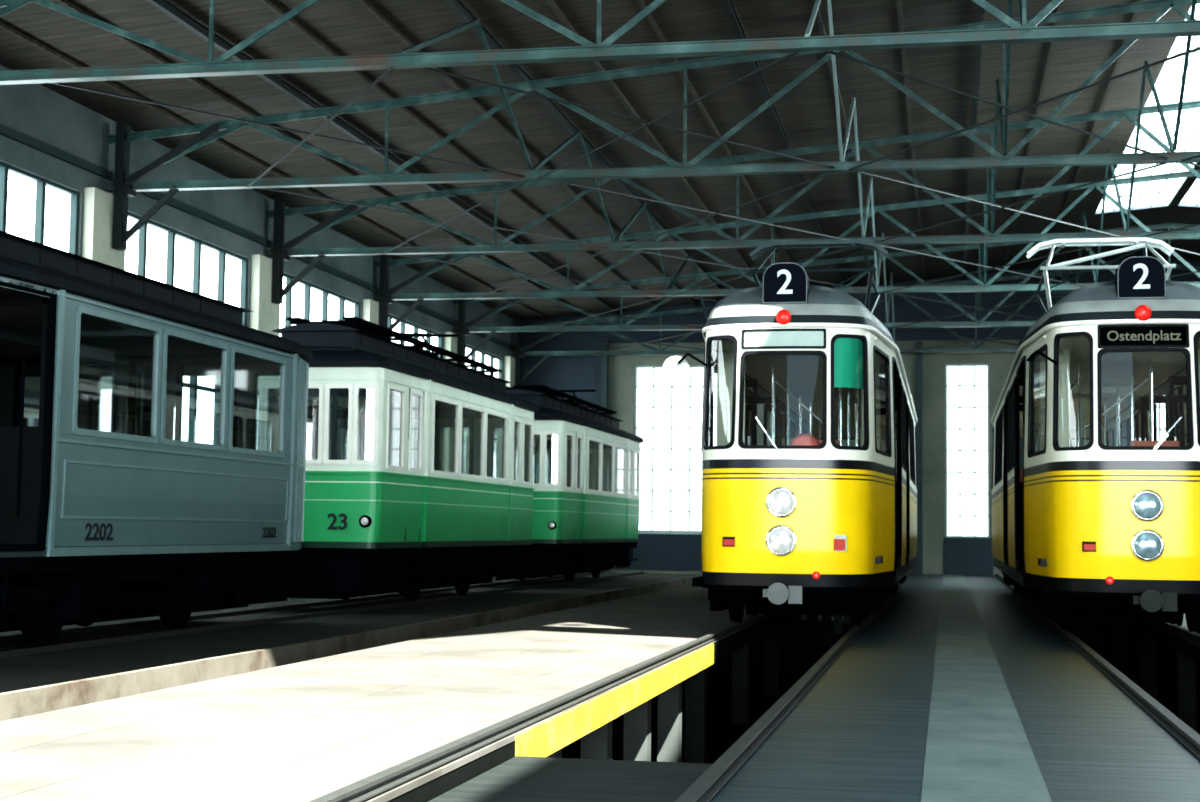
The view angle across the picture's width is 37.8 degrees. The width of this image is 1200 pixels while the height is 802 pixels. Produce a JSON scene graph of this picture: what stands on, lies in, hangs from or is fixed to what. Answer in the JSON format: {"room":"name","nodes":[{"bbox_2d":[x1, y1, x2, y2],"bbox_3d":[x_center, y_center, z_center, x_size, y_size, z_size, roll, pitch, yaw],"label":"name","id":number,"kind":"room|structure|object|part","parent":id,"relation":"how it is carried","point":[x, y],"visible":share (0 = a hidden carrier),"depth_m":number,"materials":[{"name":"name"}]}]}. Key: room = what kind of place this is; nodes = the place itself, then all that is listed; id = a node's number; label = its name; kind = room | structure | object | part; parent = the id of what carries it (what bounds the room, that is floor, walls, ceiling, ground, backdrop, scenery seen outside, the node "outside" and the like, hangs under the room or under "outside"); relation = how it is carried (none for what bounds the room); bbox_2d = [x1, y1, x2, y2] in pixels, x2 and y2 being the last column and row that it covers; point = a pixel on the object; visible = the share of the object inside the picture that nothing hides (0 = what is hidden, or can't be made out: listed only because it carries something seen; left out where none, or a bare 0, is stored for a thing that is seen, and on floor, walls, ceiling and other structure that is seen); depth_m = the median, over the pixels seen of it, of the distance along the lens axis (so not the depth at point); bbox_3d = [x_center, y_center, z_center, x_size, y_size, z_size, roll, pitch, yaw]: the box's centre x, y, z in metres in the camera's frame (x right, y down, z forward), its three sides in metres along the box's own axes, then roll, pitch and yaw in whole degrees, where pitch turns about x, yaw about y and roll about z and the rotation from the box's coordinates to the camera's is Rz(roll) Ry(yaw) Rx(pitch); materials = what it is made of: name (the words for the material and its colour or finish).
{"room":"tram depot","nodes":[
{"label":"tram depot","id":0,"kind":"room"},
{"bbox_2d":[0,65,516,470],"bbox_3d":[-7.595,-0.073,24.158,0.300,8.300,52.300,0,-4,11],"label":"wall","id":1,"kind":"structure","parent":0,"point":[37,111],"depth_m":28.62,"materials":[{"name":"paint"}]},
{"bbox_2d":[0,162,78,254],"bbox_3d":[-7.922,-1.355,22.265,0.120,3.670,5.020,0,-4,11],"label":"window","id":2,"kind":"structure","parent":1,"relation":"in","point":[34,208],"depth_m":23.75,"materials":[{"name":"glass"}]},
{"bbox_2d":[82,187,124,269],"bbox_3d":[-7.166,-0.075,25.085,0.180,5.850,1.040,0,-4,11],"label":"pilaster","id":3,"kind":"object","parent":1,"relation":"attached to","point":[98,204],"visible":0.11,"depth_m":24.93,"materials":[{"name":"beige paint"}]},
{"bbox_2d":[125,212,247,444],"bbox_3d":[-6.747,-0.906,28.183,0.120,3.670,5.120,0,-4,11],"label":"window","id":4,"kind":"structure","parent":1,"relation":"in","point":[158,252],"depth_m":28.69,"materials":[{"name":"glass"}]},
{"bbox_2d":[0,123,515,350],"bbox_3d":[-7.378,-3.375,24.366,0.060,0.120,52.300,0,-4,11],"label":"trim","id":5,"kind":"structure","parent":1,"relation":"attached to","point":[6,131],"depth_m":28.62,"materials":[{"name":"metal"}]},
{"bbox_2d":[250,254,279,335],"bbox_3d":[-5.982,0.377,31.052,0.180,5.850,1.040,0,-4,11],"label":"pilaster","id":6,"kind":"object","parent":1,"relation":"attached to","point":[265,316],"visible":0.14,"depth_m":30.87,"materials":[{"name":"beige paint"}]},
{"bbox_2d":[279,273,359,336],"bbox_3d":[-5.573,-0.457,34.101,0.120,3.670,5.020,0,-4,11],"label":"window","id":7,"kind":"structure","parent":1,"relation":"in","point":[305,300],"depth_m":34.14,"materials":[{"name":"glass"}]},
{"bbox_2d":[363,299,378,324],"bbox_3d":[-4.817,0.823,36.921,0.180,5.850,1.040,0,-4,11],"label":"pilaster","id":8,"kind":"object","parent":1,"relation":"attached to","point":[370,307],"visible":0.14,"depth_m":36.71,"materials":[{"name":"beige paint"}]},
{"bbox_2d":[387,314,441,436],"bbox_3d":[-4.398,-0.008,40.019,0.120,3.670,5.120,0,-4,11],"label":"window","id":9,"kind":"structure","parent":1,"relation":"in","point":[403,326],"depth_m":40.45,"materials":[{"name":"glass"}]},
{"bbox_2d":[442,332,457,472],"bbox_3d":[-3.632,1.275,42.888,0.180,5.850,1.040,0,-4,11],"label":"pilaster","id":10,"kind":"object","parent":1,"relation":"attached to","point":[451,343],"visible":0.18,"depth_m":42.58,"materials":[{"name":"beige paint"}]},
{"bbox_2d":[461,344,502,473],"bbox_3d":[-3.233,0.438,45.888,0.120,3.670,4.920,0,-4,11],"label":"window","id":11,"kind":"structure","parent":1,"relation":"in","point":[480,356],"depth_m":46.44,"materials":[{"name":"glass"}]},
{"bbox_2d":[504,356,515,386],"bbox_3d":[-2.486,1.713,48.659,0.180,5.850,1.040,0,-4,11],"label":"pilaster","id":12,"kind":"object","parent":1,"relation":"attached to","point":[509,370],"visible":0.18,"depth_m":48.38,"materials":[{"name":"beige paint"}]},
{"bbox_2d":[0,0,1199,186],"bbox_3d":[8.896,-4.062,19.201,33.969,3.190,6.016,0,-4,11],"label":"roof truss","id":13,"kind":"object","parent":1,"relation":"attached to","point":[1016,32],"visible":1,"depth_m":18.38,"materials":[{"name":"metal"}]},
{"bbox_2d":[105,0,1199,253],"bbox_3d":[10.071,-3.613,25.119,33.969,3.190,6.115,0,-4,11],"label":"roof truss","id":14,"kind":"object","parent":1,"relation":"attached to","point":[125,185],"visible":0.89,"depth_m":24.35,"materials":[{"name":"metal"}]},
{"bbox_3d":[-6.897,-3.115,25.426,0.250,1.830,0.200,0,-4,11],"label":"post","id":15,"kind":"part","parent":14,"relation":"part of","materials":[{"name":"metal"}]},
{"bbox_2d":[265,100,1199,303],"bbox_3d":[11.246,-3.164,31.037,33.969,3.190,6.016,0,-4,11],"label":"roof truss","id":16,"kind":"object","parent":1,"relation":"attached to","point":[281,251],"visible":0.88,"depth_m":30.25,"materials":[{"name":"metal"}]},
{"bbox_3d":[-5.712,-2.663,31.393,0.250,1.830,0.200,0,-4,11],"label":"post","id":17,"kind":"part","parent":16,"relation":"part of","materials":[{"name":"metal"}]},
{"bbox_2d":[373,170,1199,331],"bbox_3d":[12.421,-2.715,36.954,33.969,3.190,6.115,0,-4,11],"label":"roof truss","id":18,"kind":"object","parent":1,"relation":"attached to","point":[386,296],"visible":0.71,"depth_m":36.09,"materials":[{"name":"metal"}]},
{"bbox_3d":[-4.547,-2.217,37.262,0.250,1.830,0.200,0,-4,11],"label":"post","id":19,"kind":"part","parent":18,"relation":"part of","materials":[{"name":"metal"}]},
{"bbox_2d":[452,223,1199,364],"bbox_3d":[13.586,-2.269,42.823,33.969,3.190,5.916,0,-4,11],"label":"roof truss","id":20,"kind":"object","parent":1,"relation":"attached to","point":[463,328],"visible":0.47,"depth_m":42.28,"materials":[{"name":"metal"}]},
{"bbox_3d":[-3.362,-1.765,43.228,0.250,1.830,0.200,0,-4,11],"label":"post","id":21,"kind":"part","parent":20,"relation":"part of","materials":[{"name":"metal"}]},
{"bbox_2d":[511,264,1199,384],"bbox_3d":[14.177,-2.044,45.799,33.969,3.190,0.200,0,-4,11],"label":"roof truss","id":22,"kind":"object","parent":1,"relation":"attached to","point":[520,353],"visible":0.49,"depth_m":48.13,"materials":[{"name":"metal"}]},
{"bbox_3d":[-2.217,-1.327,48.999,0.250,1.830,0.200,0,-4,11],"label":"post","id":23,"kind":"part","parent":22,"relation":"part of","materials":[{"name":"metal"}]},
{"bbox_2d":[0,0,1199,320],"bbox_3d":[9.287,-5.001,21.180,34.600,1.557,52.900,0,-4,11],"label":"ceiling","id":24,"kind":"structure","parent":0,"point":[806,112],"depth_m":27.91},
{"bbox_2d":[0,21,549,320],"bbox_3d":[-4.499,-3.480,34.409,0.060,0.050,31.450,0,-4,11],"label":"batten","id":25,"kind":"object","parent":24,"relation":"attached to","point":[3,26],"visible":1,"depth_m":26.00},
{"bbox_2d":[55,0,585,316],"bbox_3d":[-3.468,-3.577,34.211,0.060,0.050,31.450,0,-4,11],"label":"batten","id":26,"kind":"object","parent":24,"relation":"attached to","point":[65,3],"visible":0.56,"depth_m":25.40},
{"bbox_2d":[146,0,622,315],"bbox_3d":[-2.438,-3.619,34.010,0.080,0.120,31.450,0,-4,11],"label":"batten","id":27,"kind":"structure","parent":24,"relation":"attached to","point":[165,6],"depth_m":26.25,"materials":[{"name":"paint"}]},
{"bbox_2d":[259,0,659,308],"bbox_3d":[-1.406,-3.770,33.817,0.060,0.050,31.450,0,-4,11],"label":"batten","id":28,"kind":"object","parent":24,"relation":"attached to","point":[269,4],"visible":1,"depth_m":26.66,"materials":[{"name":"wood"}]},
{"bbox_2d":[357,0,696,304],"bbox_3d":[-0.375,-3.867,33.619,0.060,0.050,31.450,0,-4,11],"label":"batten","id":29,"kind":"object","parent":24,"relation":"attached to","point":[364,3],"visible":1,"depth_m":26.97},
{"bbox_2d":[445,0,726,296],"bbox_3d":[0.655,-3.909,33.418,0.080,0.120,31.450,0,-4,11],"label":"batten","id":30,"kind":"structure","parent":24,"relation":"attached to","point":[457,6],"depth_m":27.10,"materials":[{"name":"paint"}]},
{"bbox_2d":[546,0,760,281],"bbox_3d":[1.687,-4.060,33.224,0.060,0.050,31.450,0,-4,11],"label":"batten","id":31,"kind":"object","parent":24,"relation":"attached to","point":[552,4],"visible":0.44,"depth_m":27.23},
{"bbox_2d":[637,0,791,261],"bbox_3d":[2.718,-4.157,33.027,0.060,0.050,31.450,0,-4,11],"label":"batten","id":32,"kind":"object","parent":24,"relation":"attached to","point":[641,3],"visible":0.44,"depth_m":27.64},
{"bbox_2d":[721,0,846,285],"bbox_3d":[3.749,-4.199,32.826,0.080,0.120,31.450,0,-4,11],"label":"batten","id":33,"kind":"structure","parent":24,"relation":"attached to","point":[729,7],"depth_m":27.67,"materials":[{"name":"paint"}]},
{"bbox_2d":[812,0,886,285],"bbox_3d":[4.780,-4.350,32.632,0.060,0.050,31.450,0,-4,11],"label":"batten","id":34,"kind":"object","parent":24,"relation":"attached to","point":[818,16],"visible":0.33,"depth_m":28.19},
{"bbox_2d":[896,0,925,281],"bbox_3d":[5.812,-4.447,32.435,0.060,0.050,31.450,0,-4,11],"label":"batten","id":35,"kind":"object","parent":24,"relation":"attached to","point":[899,2],"visible":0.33,"depth_m":28.46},
{"bbox_2d":[962,5,983,280],"bbox_3d":[6.842,-4.489,32.234,0.080,0.120,31.450,0,-4,11],"label":"batten","id":36,"kind":"structure","parent":24,"relation":"attached to","point":[980,12],"depth_m":28.52,"materials":[{"name":"paint"}]},
{"bbox_2d":[1002,0,1063,273],"bbox_3d":[7.874,-4.640,32.040,0.060,0.050,31.450,0,-4,11],"label":"batten","id":37,"kind":"object","parent":24,"relation":"attached to","point":[1060,6],"visible":0.78,"depth_m":28.52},
{"bbox_2d":[1044,0,1142,265],"bbox_3d":[8.905,-4.737,31.843,0.060,0.050,31.450,0,-4,11],"label":"batten","id":38,"kind":"object","parent":24,"relation":"attached to","point":[1134,14],"visible":0.44,"depth_m":29.26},
{"bbox_2d":[1096,4,1199,212],"bbox_3d":[9.908,-5.158,28.941,1.622,0.194,21.730,0,-4,11],"label":"window","id":39,"kind":"structure","parent":24,"relation":"attached to","point":[1168,83],"depth_m":32.20,"materials":[{"name":"glass"}]},
{"bbox_2d":[1179,178,1199,206],"bbox_3d":[12.796,-5.064,28.360,3.912,0.396,21.730,0,-4,11],"label":"window","id":40,"kind":"structure","parent":24,"relation":"attached to","point":[1192,196],"depth_m":38.48,"materials":[{"name":"glass"}]},
{"bbox_2d":[522,259,1199,626],"bbox_3d":[14.342,1.025,46.592,34.600,9.930,0.330,0,-4,11],"label":"wall","id":41,"kind":"structure","parent":0,"point":[621,378],"depth_m":47.62,"materials":[{"name":"paint"}]},
{"bbox_2d":[521,343,603,411],"bbox_3d":[-1.267,2.199,49.607,2.800,7.650,0.320,0,-4,11],"label":"wall panel","id":42,"kind":"object","parent":41,"relation":"attached to","point":[556,372],"visible":0.14,"depth_m":49.60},
{"bbox_2d":[600,344,608,415],"bbox_3d":[0.104,1.550,49.077,0.180,6.300,0.200,0,-4,11],"label":"steel column","id":43,"kind":"structure","parent":42,"relation":"attached to","point":[604,347],"depth_m":49.16,"materials":[{"name":"metal"}]},
{"bbox_2d":[610,534,701,570],"bbox_3d":[1.766,4.199,48.684,3.500,1.000,0.050,0,-4,11],"label":"baseboard","id":44,"kind":"structure","parent":41,"relation":"attached to","point":[653,551],"depth_m":48.64,"materials":[{"name":"paint"}]},
{"bbox_2d":[634,366,716,533],"bbox_3d":[2.254,1.339,48.917,2.720,4.750,0.110,0,-4,11],"label":"window","id":45,"kind":"structure","parent":41,"relation":"in","point":[668,416],"depth_m":48.99,"materials":[{"name":"glass"}]},
{"bbox_2d":[945,364,989,537],"bbox_3d":[9.948,1.346,47.389,1.270,4.800,0.110,0,-4,11],"label":"window","id":46,"kind":"structure","parent":41,"relation":"in","point":[967,439],"depth_m":47.41,"materials":[{"name":"glass"}]},
{"bbox_2d":[944,537,992,574],"bbox_3d":[9.907,4.179,47.069,1.300,1.000,0.050,0,-4,11],"label":"baseboard","id":47,"kind":"structure","parent":41,"relation":"attached to","point":[962,556],"depth_m":47.04,"materials":[{"name":"paint"}]},
{"bbox_2d":[1155,395,1165,440],"bbox_3d":[14.622,1.335,46.461,1.500,4.800,0.110,0,-4,11],"label":"window","id":48,"kind":"structure","parent":41,"relation":"in","point":[1161,424],"depth_m":46.49,"materials":[{"name":"glass"}]},
{"bbox_3d":[14.620,1.334,46.452,1.500,4.800,0.090,0,-4,11],"label":"frame","id":49,"kind":"part","parent":48,"relation":"part of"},
{"bbox_2d":[562,620,1199,763],"bbox_3d":[9.010,4.062,19.679,34.600,0.200,54.600,0,-4,11],"label":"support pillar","id":50,"kind":"structure","parent":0,"point":[722,734],"depth_m":27.70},
{"bbox_2d":[0,572,701,720],"bbox_3d":[-4.659,3.447,23.370,5.690,1.235,52.020,0,-4,11],"label":"walkway","id":51,"kind":"object","parent":50,"relation":"on","point":[32,684],"visible":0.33,"depth_m":18.61,"materials":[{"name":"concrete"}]},
{"bbox_2d":[0,571,644,657],"bbox_3d":[-4.364,2.826,23.195,1.210,0.050,51.700,0,-4,11],"label":"track","id":52,"kind":"object","parent":51,"relation":"on","point":[58,647],"visible":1,"depth_m":22.30,"materials":[{"name":"metal"}]},
{"bbox_2d":[0,231,312,645],"bbox_3d":[-5.465,0.467,18.031,2.398,3.868,9.500,0,-4,11],"label":"tram","id":53,"kind":"object","parent":52,"relation":"on","point":[106,514],"visible":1,"depth_m":17.98,"materials":[{"name":"grey paint"}]},
{"bbox_3d":[-5.100,0.107,14.625,0.074,2.300,1.761,0,-4,15],"label":"doorway","id":54,"kind":"part","parent":53,"relation":"part of","materials":[{"name":"paint"}]},
{"bbox_3d":[-6.038,0.364,18.147,1.130,2.380,8.849,0,-4,11],"label":"moulding","id":55,"kind":"part","parent":53,"relation":"part of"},
{"bbox_3d":[-4.891,0.362,17.920,1.131,2.380,8.849,0,-4,11],"label":"moulding","id":56,"kind":"part","parent":53,"relation":"part of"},
{"bbox_2d":[256,317,538,601],"bbox_3d":[-3.149,1.035,28.722,2.398,4.358,10.000,0,-4,11],"label":"tram","id":57,"kind":"object","parent":52,"relation":"on","point":[381,514],"visible":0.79,"depth_m":25.98,"materials":[{"name":"green paint"}]},
{"bbox_3d":[-3.716,1.106,28.819,1.111,2.520,9.360,0,-4,11],"label":"moulding","id":58,"kind":"part","parent":57,"relation":"part of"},
{"bbox_3d":[-2.588,1.104,28.596,1.111,2.520,9.360,0,-4,11],"label":"moulding","id":59,"kind":"part","parent":57,"relation":"part of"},
{"bbox_2d":[463,385,643,581],"bbox_3d":[-0.896,1.888,39.967,2.398,4.358,10.000,0,-4,11],"label":"tram","id":60,"kind":"object","parent":52,"relation":"on","point":[586,469],"visible":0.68,"depth_m":37.54,"materials":[{"name":"green paint"}]},
{"bbox_3d":[-0.336,1.957,39.840,1.110,2.520,9.360,0,-4,11],"label":"moulding","id":61,"kind":"part","parent":60,"relation":"part of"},
{"bbox_2d":[0,584,851,801],"bbox_3d":[0.662,3.402,22.317,2.900,1.300,52.020,0,-4,11],"label":"walkway","id":62,"kind":"object","parent":50,"relation":"on","point":[309,730],"visible":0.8,"depth_m":10.97,"materials":[{"name":"concrete"}]},
{"bbox_3d":[-0.368,2.666,11.219,0.200,1.118,0.200,0,-4,11],"label":"support post","id":63,"kind":"part","parent":62,"relation":"part of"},
{"bbox_3d":[-0.028,2.795,12.931,0.200,1.118,0.200,0,-4,11],"label":"support post","id":64,"kind":"part","parent":62,"relation":"part of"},
{"bbox_3d":[0.312,2.925,14.642,0.200,1.118,0.200,0,-4,11],"label":"support post","id":65,"kind":"part","parent":62,"relation":"part of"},
{"bbox_3d":[0.651,3.055,16.354,0.200,1.118,0.200,0,-4,11],"label":"support post","id":66,"kind":"part","parent":62,"relation":"part of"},
{"bbox_3d":[0.991,3.185,18.066,0.200,1.118,0.200,0,-4,11],"label":"support post","id":67,"kind":"part","parent":62,"relation":"part of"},
{"bbox_3d":[1.768,3.482,21.978,0.200,1.118,0.200,0,-4,11],"label":"support post","id":68,"kind":"part","parent":62,"relation":"part of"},
{"bbox_3d":[2.545,3.779,25.891,0.200,1.118,0.200,0,-4,11],"label":"support post","id":69,"kind":"part","parent":62,"relation":"part of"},
{"bbox_3d":[3.322,4.075,29.804,0.200,1.118,0.200,0,-4,11],"label":"support post","id":70,"kind":"part","parent":62,"relation":"part of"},
{"bbox_3d":[4.098,4.372,33.716,0.200,1.118,0.200,0,-4,11],"label":"support post","id":71,"kind":"part","parent":62,"relation":"part of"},
{"bbox_3d":[4.875,4.669,37.629,0.200,1.118,0.200,0,-4,11],"label":"support post","id":72,"kind":"part","parent":62,"relation":"part of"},
{"bbox_3d":[5.652,4.966,41.541,0.200,1.118,0.200,0,-4,11],"label":"support post","id":73,"kind":"part","parent":62,"relation":"part of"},
{"bbox_3d":[6.429,5.263,45.454,0.200,1.118,0.200,0,-4,11],"label":"support post","id":74,"kind":"part","parent":62,"relation":"part of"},
{"bbox_2d":[710,574,1199,801],"bbox_3d":[4.427,3.389,21.570,2.425,1.309,52.020,0,-4,11],"label":"walkway","id":75,"kind":"object","parent":50,"relation":"on","point":[956,689],"visible":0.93,"depth_m":10.10,"materials":[{"name":"concrete"}]},
{"bbox_2d":[428,756,711,801],"bbox_3d":[-1.133,1.427,2.826,1.150,0.060,12.900,0,-4,11],"label":"pit floor","id":76,"kind":"structure","parent":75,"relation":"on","point":[519,778],"depth_m":8.35,"materials":[{"name":"concrete"}]},
{"bbox_2d":[309,572,910,801],"bbox_3d":[2.631,2.702,21.815,1.450,0.050,51.700,0,-4,11],"label":"track","id":77,"kind":"object","parent":75,"relation":"on","point":[716,776],"visible":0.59,"depth_m":9.21,"materials":[{"name":"metal"}]},
{"bbox_3d":[1.974,2.704,21.945,0.110,0.050,51.700,0,-4,11],"label":"rail","id":78,"kind":"part","parent":77,"relation":"part of","materials":[{"name":"metal"}]},
{"bbox_2d":[662,240,917,625],"bbox_3d":[3.568,0.590,26.601,2.380,4.883,18.193,0,-4,12],"label":"tram","id":79,"kind":"object","parent":77,"relation":"on","point":[797,522],"visible":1,"depth_m":18.36,"materials":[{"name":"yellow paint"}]},
{"bbox_2d":[662,353,707,383],"bbox_3d":[0.906,-0.345,18.581,0.476,0.332,0.192,0,-4,11],"label":"mirror","id":80,"kind":"object","parent":79,"relation":"attached to","point":[675,369],"depth_m":18.57,"materials":[{"name":"black paint"}]},
{"bbox_3d":[1.476,0.800,21.499,0.086,2.480,2.022,0,-4,11],"label":"door","id":81,"kind":"part","parent":79,"relation":"part of","materials":[{"name":"rubber"}]},
{"bbox_3d":[1.449,0.711,20.504,0.398,2.280,0.063,-2,-5,29],"label":"door","id":82,"kind":"part","parent":79,"relation":"part of","materials":[{"name":"black paint"}]},
{"bbox_2d":[722,537,734,546],"bbox_3d":[1.347,1.459,18.141,0.140,0.100,0.120,0,-4,11],"label":"tail light","id":83,"kind":"object","parent":79,"relation":"attached to","point":[726,541],"depth_m":18.07,"materials":[{"name":"plastic"}]},
{"bbox_3d":[1.817,0.858,22.434,0.398,2.280,0.063,1,-4,-6],"label":"door","id":84,"kind":"part","parent":79,"relation":"part of","materials":[{"name":"black paint"}]},
{"bbox_3d":[2.386,1.075,25.300,0.398,2.280,0.063,-2,-5,29],"label":"door","id":85,"kind":"part","parent":79,"relation":"part of","materials":[{"name":"black paint"}]},
{"bbox_3d":[2.701,1.195,26.884,0.398,2.280,0.063,1,-4,-6],"label":"door","id":86,"kind":"part","parent":79,"relation":"part of","materials":[{"name":"black paint"}]},
{"bbox_3d":[1.916,-0.647,18.252,0.881,0.210,0.105,0,-4,11],"label":"frame","id":87,"kind":"part","parent":79,"relation":"part of","materials":[{"name":"rubber"}]},
{"bbox_2d":[776,309,791,324],"bbox_3d":[1.914,-0.873,18.242,0.160,0.160,0.110,0,-4,11],"label":"light","id":88,"kind":"object","parent":79,"relation":"on","point":[783,316],"depth_m":18.21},
{"bbox_2d":[790,433,819,445],"bbox_3d":[2.164,0.510,18.460,0.340,0.333,0.199,0,-4,11],"label":"seat","id":89,"kind":"object","parent":79,"relation":"on","point":[804,438],"depth_m":18.40,"materials":[{"name":"red fabric"}]},
{"bbox_2d":[812,571,819,578],"bbox_3d":[2.209,1.781,17.874,0.080,0.080,0.050,0,-4,11],"label":"marker light","id":90,"kind":"object","parent":79,"relation":"attached to","point":[815,574],"depth_m":17.86,"materials":[{"name":"plastic"}]},
{"bbox_3d":[3.655,1.110,26.998,0.836,2.330,12.036,0,-4,11],"label":"handrail","id":91,"kind":"part","parent":79,"relation":"part of","materials":[{"name":"silver metal"}]},
{"bbox_3d":[2.374,1.057,19.256,0.500,1.270,0.450,0,-4,11],"label":"driver seat","id":92,"kind":"part","parent":79,"relation":"part of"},
{"bbox_2d":[834,535,846,551],"bbox_3d":[2.458,1.457,17.934,0.140,0.170,0.132,0,-4,11],"label":"tail light","id":93,"kind":"object","parent":79,"relation":"attached to","point":[840,541],"depth_m":17.87,"materials":[{"name":"plastic"}]},
{"bbox_2d":[834,338,862,388],"bbox_3d":[2.586,-0.404,18.232,0.422,0.540,0.092,2,-5,-23],"label":"blind","id":94,"kind":"object","parent":79,"relation":"hanging from","point":[848,352],"depth_m":18.22,"materials":[{"name":"fabric"}]},
{"bbox_3d":[3.233,0.715,20.252,0.398,2.280,0.063,-2,-5,29],"label":"door","id":95,"kind":"part","parent":79,"relation":"part of","materials":[{"name":"black paint"}]},
{"bbox_3d":[3.569,0.795,21.084,0.086,2.480,2.022,0,-4,11],"label":"door","id":96,"kind":"part","parent":79,"relation":"part of","materials":[{"name":"metal"}]},
{"bbox_3d":[3.592,0.846,21.980,0.398,2.280,0.063,1,-4,-6],"label":"door","id":97,"kind":"part","parent":79,"relation":"part of","materials":[{"name":"black paint"}]},
{"bbox_3d":[4.199,1.078,25.042,0.398,2.280,0.063,-2,-5,29],"label":"door","id":98,"kind":"part","parent":79,"relation":"part of","materials":[{"name":"black paint"}]},
{"bbox_3d":[4.475,1.183,26.431,0.398,2.280,0.063,1,-4,-6],"label":"door","id":99,"kind":"part","parent":79,"relation":"part of","materials":[{"name":"black paint"}]},
{"bbox_3d":[4.495,1.145,25.704,0.069,2.480,1.670,0,-4,11],"label":"door","id":100,"kind":"part","parent":79,"relation":"part of","materials":[{"name":"metal"}]},
{"bbox_3d":[3.288,2.701,21.685,0.110,0.050,51.700,0,-4,11],"label":"rail","id":101,"kind":"part","parent":77,"relation":"part of","materials":[{"name":"metal"}]},
{"bbox_2d":[915,341,922,574],"bbox_3d":[8.638,1.530,47.384,0.180,6.300,0.200,0,-4,11],"label":"steel column","id":102,"kind":"structure","parent":75,"relation":"on","point":[918,344],"depth_m":47.30,"materials":[{"name":"metal"}]},
{"bbox_2d":[994,574,1199,758],"bbox_3d":[6.172,2.694,21.113,1.450,0.050,51.700,0,-4,11],"label":"track","id":103,"kind":"object","parent":75,"relation":"on","point":[1185,734],"visible":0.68,"depth_m":12.49,"materials":[{"name":"metal"}]},
{"bbox_2d":[991,237,1199,633],"bbox_3d":[7.105,0.601,25.897,2.274,4.843,18.195,0,-4,11],"label":"tram","id":104,"kind":"object","parent":103,"relation":"on","point":[1107,528],"visible":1,"depth_m":17.84,"materials":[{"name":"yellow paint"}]},
{"bbox_3d":[5.917,1.142,25.422,0.069,2.480,1.670,0,-4,11],"label":"door","id":105,"kind":"part","parent":104,"relation":"part of","materials":[{"name":"metal"}]},
{"bbox_3d":[6.232,1.187,26.184,0.398,2.280,0.063,1,-4,-6],"label":"door","id":106,"kind":"part","parent":104,"relation":"part of","materials":[{"name":"black paint"}]},
{"bbox_3d":[5.917,1.067,24.599,0.398,2.280,0.063,-2,-5,29],"label":"door","id":107,"kind":"part","parent":104,"relation":"part of","materials":[{"name":"black paint"}]},
{"bbox_3d":[5.348,0.849,21.733,0.398,2.280,0.063,1,-4,-6],"label":"door","id":108,"kind":"part","parent":104,"relation":"part of","materials":[{"name":"black paint"}]},
{"bbox_3d":[5.007,0.791,20.799,0.086,2.480,2.022,0,-4,11],"label":"door","id":109,"kind":"part","parent":104,"relation":"part of","materials":[{"name":"metal"}]},
{"bbox_3d":[5.822,1.466,23.090,0.530,1.100,0.450,0,-4,11],"label":"passenger seat","id":110,"kind":"part","parent":104,"relation":"part of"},
{"bbox_3d":[4.981,0.703,19.804,0.398,2.280,0.063,-2,-5,29],"label":"door","id":111,"kind":"part","parent":104,"relation":"part of","materials":[{"name":"black paint"}]},
{"bbox_2d":[1027,350,1057,364],"bbox_3d":[4.521,-0.447,17.877,0.340,0.145,0.064,1,-4,-11],"label":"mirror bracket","id":112,"kind":"object","parent":104,"relation":"attached to","point":[1055,361],"depth_m":17.88,"materials":[{"name":"metal"}]},
{"bbox_2d":[1082,541,1095,551],"bbox_3d":[4.878,1.451,17.440,0.140,0.100,0.120,0,-4,11],"label":"tail light","id":113,"kind":"object","parent":104,"relation":"attached to","point":[1087,546],"depth_m":17.38,"materials":[{"name":"plastic"}]},
{"bbox_2d":[1106,576,1113,583],"bbox_3d":[5.044,1.774,17.312,0.080,0.080,0.050,0,-4,11],"label":"marker light","id":114,"kind":"object","parent":104,"relation":"attached to","point":[1109,579],"depth_m":17.29,"materials":[{"name":"plastic"}]},
{"bbox_3d":[7.186,1.102,26.297,0.836,2.330,12.036,0,-4,11],"label":"handrail","id":115,"kind":"part","parent":104,"relation":"part of","materials":[{"name":"silver metal"}]},
{"bbox_2d":[1135,305,1151,320],"bbox_3d":[5.445,-0.881,17.542,0.160,0.160,0.110,0,-4,11],"label":"light","id":116,"kind":"object","parent":104,"relation":"on","point":[1142,312],"depth_m":17.51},
{"bbox_3d":[5.447,-0.650,17.550,0.882,0.240,0.109,0,-4,11],"label":"frame","id":117,"kind":"part","parent":104,"relation":"part of","materials":[{"name":"metal"}]},
{"bbox_3d":[8.007,1.175,25.730,0.398,2.280,0.063,1,-4,-6],"label":"door","id":118,"kind":"part","parent":104,"relation":"part of","materials":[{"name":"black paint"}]},
{"bbox_3d":[7.731,1.070,24.341,0.398,2.280,0.063,-2,-5,29],"label":"door","id":119,"kind":"part","parent":104,"relation":"part of","materials":[{"name":"paint"}]},
{"bbox_3d":[5.906,1.049,18.556,0.500,1.270,0.450,0,-4,11],"label":"driver seat","id":120,"kind":"part","parent":104,"relation":"part of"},
{"bbox_3d":[8.026,1.137,25.003,0.069,2.480,1.670,0,-4,11],"label":"door","id":121,"kind":"part","parent":104,"relation":"part of","materials":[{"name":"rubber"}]},
{"bbox_3d":[7.123,0.838,21.280,0.398,2.280,0.063,1,-4,-6],"label":"door","id":122,"kind":"part","parent":104,"relation":"part of","materials":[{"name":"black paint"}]},
{"bbox_3d":[6.764,0.706,19.552,0.398,2.280,0.063,-2,-5,29],"label":"door","id":123,"kind":"part","parent":104,"relation":"part of","materials":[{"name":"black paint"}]},
{"bbox_3d":[6.829,2.692,20.982,0.110,0.050,51.700,0,-4,11],"label":"rail","id":124,"kind":"part","parent":103,"relation":"part of","materials":[{"name":"metal"}]}
]}

